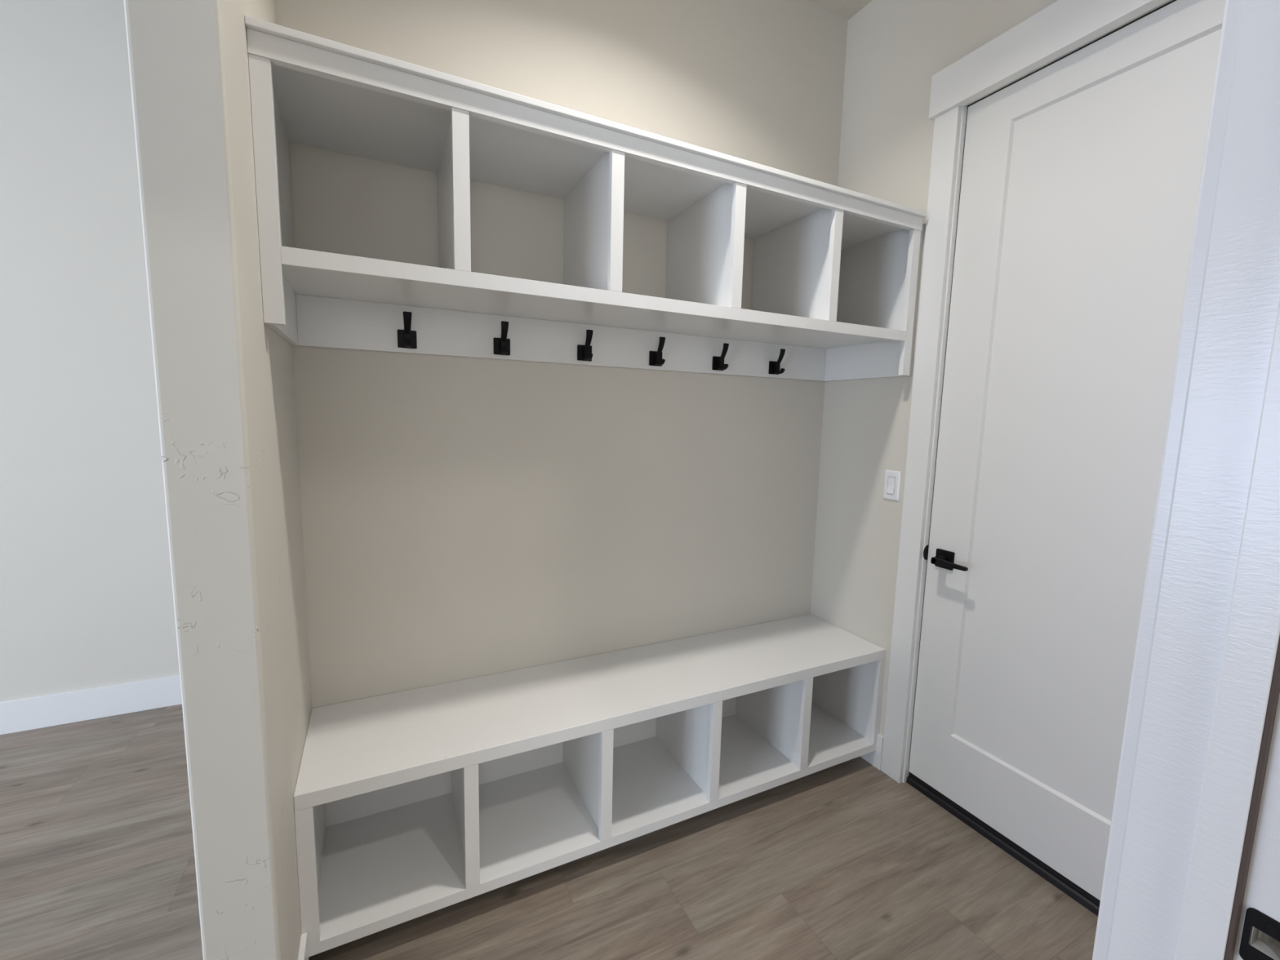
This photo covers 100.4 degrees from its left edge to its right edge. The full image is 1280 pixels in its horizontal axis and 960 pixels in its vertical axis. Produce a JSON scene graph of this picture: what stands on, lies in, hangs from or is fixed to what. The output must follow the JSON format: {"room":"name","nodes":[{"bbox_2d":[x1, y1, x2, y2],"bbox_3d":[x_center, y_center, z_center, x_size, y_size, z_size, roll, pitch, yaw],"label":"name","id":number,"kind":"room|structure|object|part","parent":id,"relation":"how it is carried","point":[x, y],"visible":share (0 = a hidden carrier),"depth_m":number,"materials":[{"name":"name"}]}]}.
{"room":"mudroom","nodes":[
{"label":"mudroom","id":0,"kind":"room"},
{"bbox_2d":[0,0,179,702],"bbox_3d":[-4.348,-0.382,1.328,6.000,3.050,0.100,-2,8,-26],"label":"wall","id":1,"kind":"structure","parent":0,"point":[86,602],"depth_m":2.24,"materials":[{"name":"white paint"}]},
{"bbox_2d":[0,675,182,734],"bbox_3d":[-4.321,1.067,1.468,5.880,0.142,0.013,-2,8,-26],"label":"baseboard","id":2,"kind":"structure","parent":1,"relation":"attached to","point":[17,715],"depth_m":2.38,"materials":[{"name":"white paint"}]},
{"bbox_2d":[123,0,311,959],"bbox_3d":[-1.165,-0.357,1.752,0.119,3.050,1.967,-2,8,-26],"label":"wall partition","id":3,"kind":"structure","parent":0,"point":[225,388],"depth_m":0.94,"materials":[{"name":"white paint"}]},
{"bbox_2d":[297,932,308,959],"bbox_3d":[-0.760,1.184,1.190,0.013,0.142,0.251,-2,8,-26],"label":"baseboard","id":4,"kind":"structure","parent":3,"relation":"attached to","point":[303,954],"depth_m":1.27,"materials":[{"name":"white paint"}]},
{"bbox_2d":[0,703,1097,959],"bbox_3d":[-2.057,1.442,-0.639,8.255,0.001,6.828,-2,8,-26],"label":"floor","id":5,"kind":"structure","parent":0,"point":[846,860],"depth_m":1.60,"materials":[{"name":"grey wood"}]},
{"bbox_2d":[293,613,885,956],"bbox_3d":[-0.011,0.899,1.903,2.003,0.430,0.416,-2,8,-26],"label":"storage bench","id":6,"kind":"object","parent":5,"relation":"on","point":[414,803],"visible":0.99,"depth_m":1.73,"materials":[{"name":"white paint"}]},
{"bbox_3d":[-0.902,0.933,1.472,0.022,0.360,0.392,-2,8,-26],"label":"panel","id":7,"kind":"part","parent":6,"relation":"part of","materials":[{"name":"white paint"}]},
{"bbox_3d":[-0.102,0.879,2.086,2.003,0.360,0.005,-2,8,-26],"label":"panel","id":8,"kind":"part","parent":6,"relation":"part of","materials":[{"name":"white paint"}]},
{"bbox_3d":[-0.006,0.705,1.879,2.003,0.039,0.416,-2,8,-26],"label":"seat","id":9,"kind":"part","parent":6,"relation":"part of","materials":[{"name":"white paint"}]},
{"bbox_3d":[0.073,1.120,1.750,2.003,0.031,0.019,-2,8,-26],"label":"rail","id":10,"kind":"part","parent":6,"relation":"part of","materials":[{"name":"white paint"}]},
{"bbox_3d":[0.875,0.871,2.348,0.020,0.360,0.392,-2,8,-26],"label":"panel","id":11,"kind":"part","parent":6,"relation":"part of","materials":[{"name":"white paint"}]},
{"bbox_2d":[275,0,848,708],"bbox_3d":[-0.034,-0.364,2.029,2.255,3.050,0.120,-2,8,-26],"label":"wall","id":12,"kind":"structure","parent":0,"point":[463,517],"depth_m":1.82,"materials":[{"name":"white paint"}]},
{"bbox_2d":[244,15,926,381],"bbox_3d":[0.036,-0.663,1.698,2.004,0.569,0.460,-2,8,-26],"label":"cubby shelf","id":13,"kind":"object","parent":12,"relation":"attached to","point":[841,306],"visible":1,"depth_m":1.56,"materials":[{"name":"white paint"}]},
{"bbox_3d":[-0.864,-0.619,1.276,0.014,0.539,0.423,-2,8,-26],"label":"panel","id":14,"kind":"part","parent":13,"relation":"part of","materials":[{"name":"white paint"}]},
{"bbox_2d":[397,311,417,348],"bbox_3d":[-0.683,-0.440,1.566,0.052,0.100,0.061,-2,8,-26],"label":"coat hook","id":15,"kind":"object","parent":13,"relation":"attached to","point":[406,338],"visible":1,"depth_m":1.57,"materials":[{"name":"black metal"}]},
{"bbox_3d":[-0.696,-0.421,1.594,0.052,0.052,0.005,-2,8,-26],"label":"plate","id":16,"kind":"part","parent":15,"relation":"part of","materials":[{"name":"black metal"}]},
{"bbox_2d":[493,320,510,355],"bbox_3d":[-0.432,-0.449,1.690,0.052,0.100,0.061,-2,8,-26],"label":"coat hook","id":17,"kind":"object","parent":13,"relation":"attached to","point":[501,345],"visible":1,"depth_m":1.69,"materials":[{"name":"black metal"}]},
{"bbox_3d":[-0.445,-0.430,1.718,0.052,0.052,0.005,-2,8,-26],"label":"plate","id":18,"kind":"part","parent":17,"relation":"part of","materials":[{"name":"black metal"}]},
{"bbox_3d":[0.119,-0.884,1.479,1.974,0.044,0.022,-2,8,-26],"label":"rail","id":19,"kind":"part","parent":13,"relation":"part of","materials":[{"name":"white paint"}]},
{"bbox_2d":[577,329,593,361],"bbox_3d":[-0.179,-0.458,1.815,0.052,0.100,0.061,-2,8,-26],"label":"coat hook","id":20,"kind":"object","parent":13,"relation":"attached to","point":[584,352],"visible":1,"depth_m":1.82,"materials":[{"name":"black metal"}]},
{"bbox_3d":[-0.192,-0.439,1.842,0.052,0.052,0.005,-2,8,-26],"label":"plate","id":21,"kind":"part","parent":20,"relation":"part of","materials":[{"name":"black metal"}]},
{"bbox_3d":[0.018,-0.529,1.726,1.959,0.019,0.423,-2,8,-26],"label":"shelf","id":22,"kind":"part","parent":13,"relation":"part of","materials":[{"name":"white paint"}]},
{"bbox_3d":[0.021,-0.925,1.675,1.974,0.014,0.424,-2,8,-26],"label":"panel","id":23,"kind":"part","parent":13,"relation":"part of","materials":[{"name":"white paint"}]},
{"bbox_3d":[0.109,-0.495,1.527,1.902,0.036,0.019,-2,8,-26],"label":"rail","id":24,"kind":"part","parent":13,"relation":"part of","materials":[{"name":"white paint"}]},
{"bbox_2d":[648,337,665,366],"bbox_3d":[0.071,-0.467,1.938,0.052,0.100,0.061,-2,8,-26],"label":"coat hook","id":25,"kind":"object","parent":13,"relation":"attached to","point":[655,357],"visible":1,"depth_m":1.94,"materials":[{"name":"black metal"}]},
{"bbox_3d":[0.058,-0.447,1.965,0.052,0.052,0.005,-2,8,-26],"label":"plate","id":26,"kind":"part","parent":25,"relation":"part of","materials":[{"name":"black metal"}]},
{"bbox_2d":[711,342,728,370],"bbox_3d":[0.319,-0.475,2.060,0.052,0.100,0.061,-2,8,-26],"label":"coat hook","id":27,"kind":"object","parent":13,"relation":"attached to","point":[718,364],"visible":1,"depth_m":2.06,"materials":[{"name":"black metal"}]},
{"bbox_3d":[0.306,-0.456,2.088,0.052,0.052,0.005,-2,8,-26],"label":"plate","id":28,"kind":"part","parent":27,"relation":"part of","materials":[{"name":"black metal"}]},
{"bbox_2d":[768,348,785,374],"bbox_3d":[0.569,-0.484,2.183,0.052,0.100,0.061,-2,8,-26],"label":"coat hook","id":29,"kind":"object","parent":13,"relation":"attached to","point":[774,366],"visible":1,"depth_m":2.19,"materials":[{"name":"black metal"}]},
{"bbox_3d":[0.556,-0.465,2.211,0.052,0.052,0.005,-2,8,-26],"label":"plate","id":30,"kind":"part","parent":29,"relation":"part of","materials":[{"name":"black metal"}]},
{"bbox_3d":[0.914,-0.681,2.147,0.030,0.539,0.432,-2,8,-26],"label":"panel","id":31,"kind":"part","parent":13,"relation":"part of","materials":[{"name":"white paint"}]},
{"bbox_2d":[806,0,872,20],"bbox_3d":[-1.974,-1.639,-0.971,8.305,0.100,5.997,-2,8,-26],"label":"ceiling","id":32,"kind":"structure","parent":0,"point":[845,9],"depth_m":2.13,"materials":[{"name":"grey paint"}]},
{"bbox_2d":[810,0,1057,736],"bbox_3d":[1.909,-0.121,0.374,0.150,3.050,4.600,-2,8,-26],"label":"wall","id":33,"kind":"structure","parent":0,"point":[895,48],"depth_m":2.12,"materials":[{"name":"white paint"}]},
{"bbox_2d":[860,733,883,770],"bbox_3d":[0.883,1.083,2.358,0.013,0.142,0.444,-2,8,-26],"label":"baseboard","id":34,"kind":"structure","parent":33,"relation":"attached to","point":[874,757],"depth_m":2.17,"materials":[{"name":"white paint"}]},
{"bbox_2d":[883,469,901,501],"bbox_3d":[0.982,0.021,2.084,0.010,0.116,0.071,-2,8,-26],"label":"light switch","id":35,"kind":"object","parent":33,"relation":"attached to","point":[892,478],"visible":1,"depth_m":2.08,"materials":[{"name":"white plastic"}]},
{"bbox_2d":[880,0,1168,783],"bbox_3d":[1.251,-0.051,1.527,0.037,2.608,1.116,-2,8,-26],"label":"door frame","id":36,"kind":"structure","parent":33,"relation":"attached to","point":[1063,26],"depth_m":1.88,"materials":[{"name":"white paint"}]},
{"bbox_3d":[1.034,-0.041,1.987,0.020,2.469,0.087,-2,8,-26],"label":"casing","id":37,"kind":"part","parent":36,"relation":"part of","materials":[{"name":"white paint"}]},
{"bbox_3d":[1.280,-1.277,1.381,0.037,0.139,1.116,-2,8,-26],"label":"head casing","id":38,"kind":"part","parent":36,"relation":"part of","materials":[{"name":"white paint"}]},
{"bbox_2d":[902,0,1225,915],"bbox_3d":[1.309,0.003,1.558,0.187,2.496,0.958,-2,8,-26],"label":"door","id":39,"kind":"structure","parent":33,"relation":"in","point":[1077,181],"depth_m":1.62,"materials":[{"name":"white paint"}]},
{"bbox_3d":[1.101,0.287,1.929,0.008,0.066,0.066,-2,8,-26],"label":"lever","id":40,"kind":"part","parent":39,"relation":"part of","materials":[{"name":"black metal"}]},
{"bbox_3d":[1.298,1.219,1.711,0.106,0.044,0.919,-2,8,-26],"label":"sill","id":41,"kind":"part","parent":39,"relation":"part of","materials":[{"name":"black"}]},
{"bbox_3d":[0.239,-0.152,0.303,2.905,3.050,0.138,-2,8,-26],"label":"wall","id":42,"kind":"structure","parent":0,"visible":0},
{"bbox_2d":[1092,0,1279,959],"bbox_3d":[0.176,0.070,0.311,1.145,2.605,0.158,-2,8,-26],"label":"door frame","id":43,"kind":"structure","parent":42,"relation":"in","point":[1192,868],"depth_m":0.53,"materials":[{"name":"white paint"}]},
{"bbox_3d":[0.606,0.449,0.510,0.002,0.058,0.041,-2,8,-26],"label":"strike plate","id":44,"kind":"part","parent":43,"relation":"part of","materials":[{"name":"black metal"}]}
]}

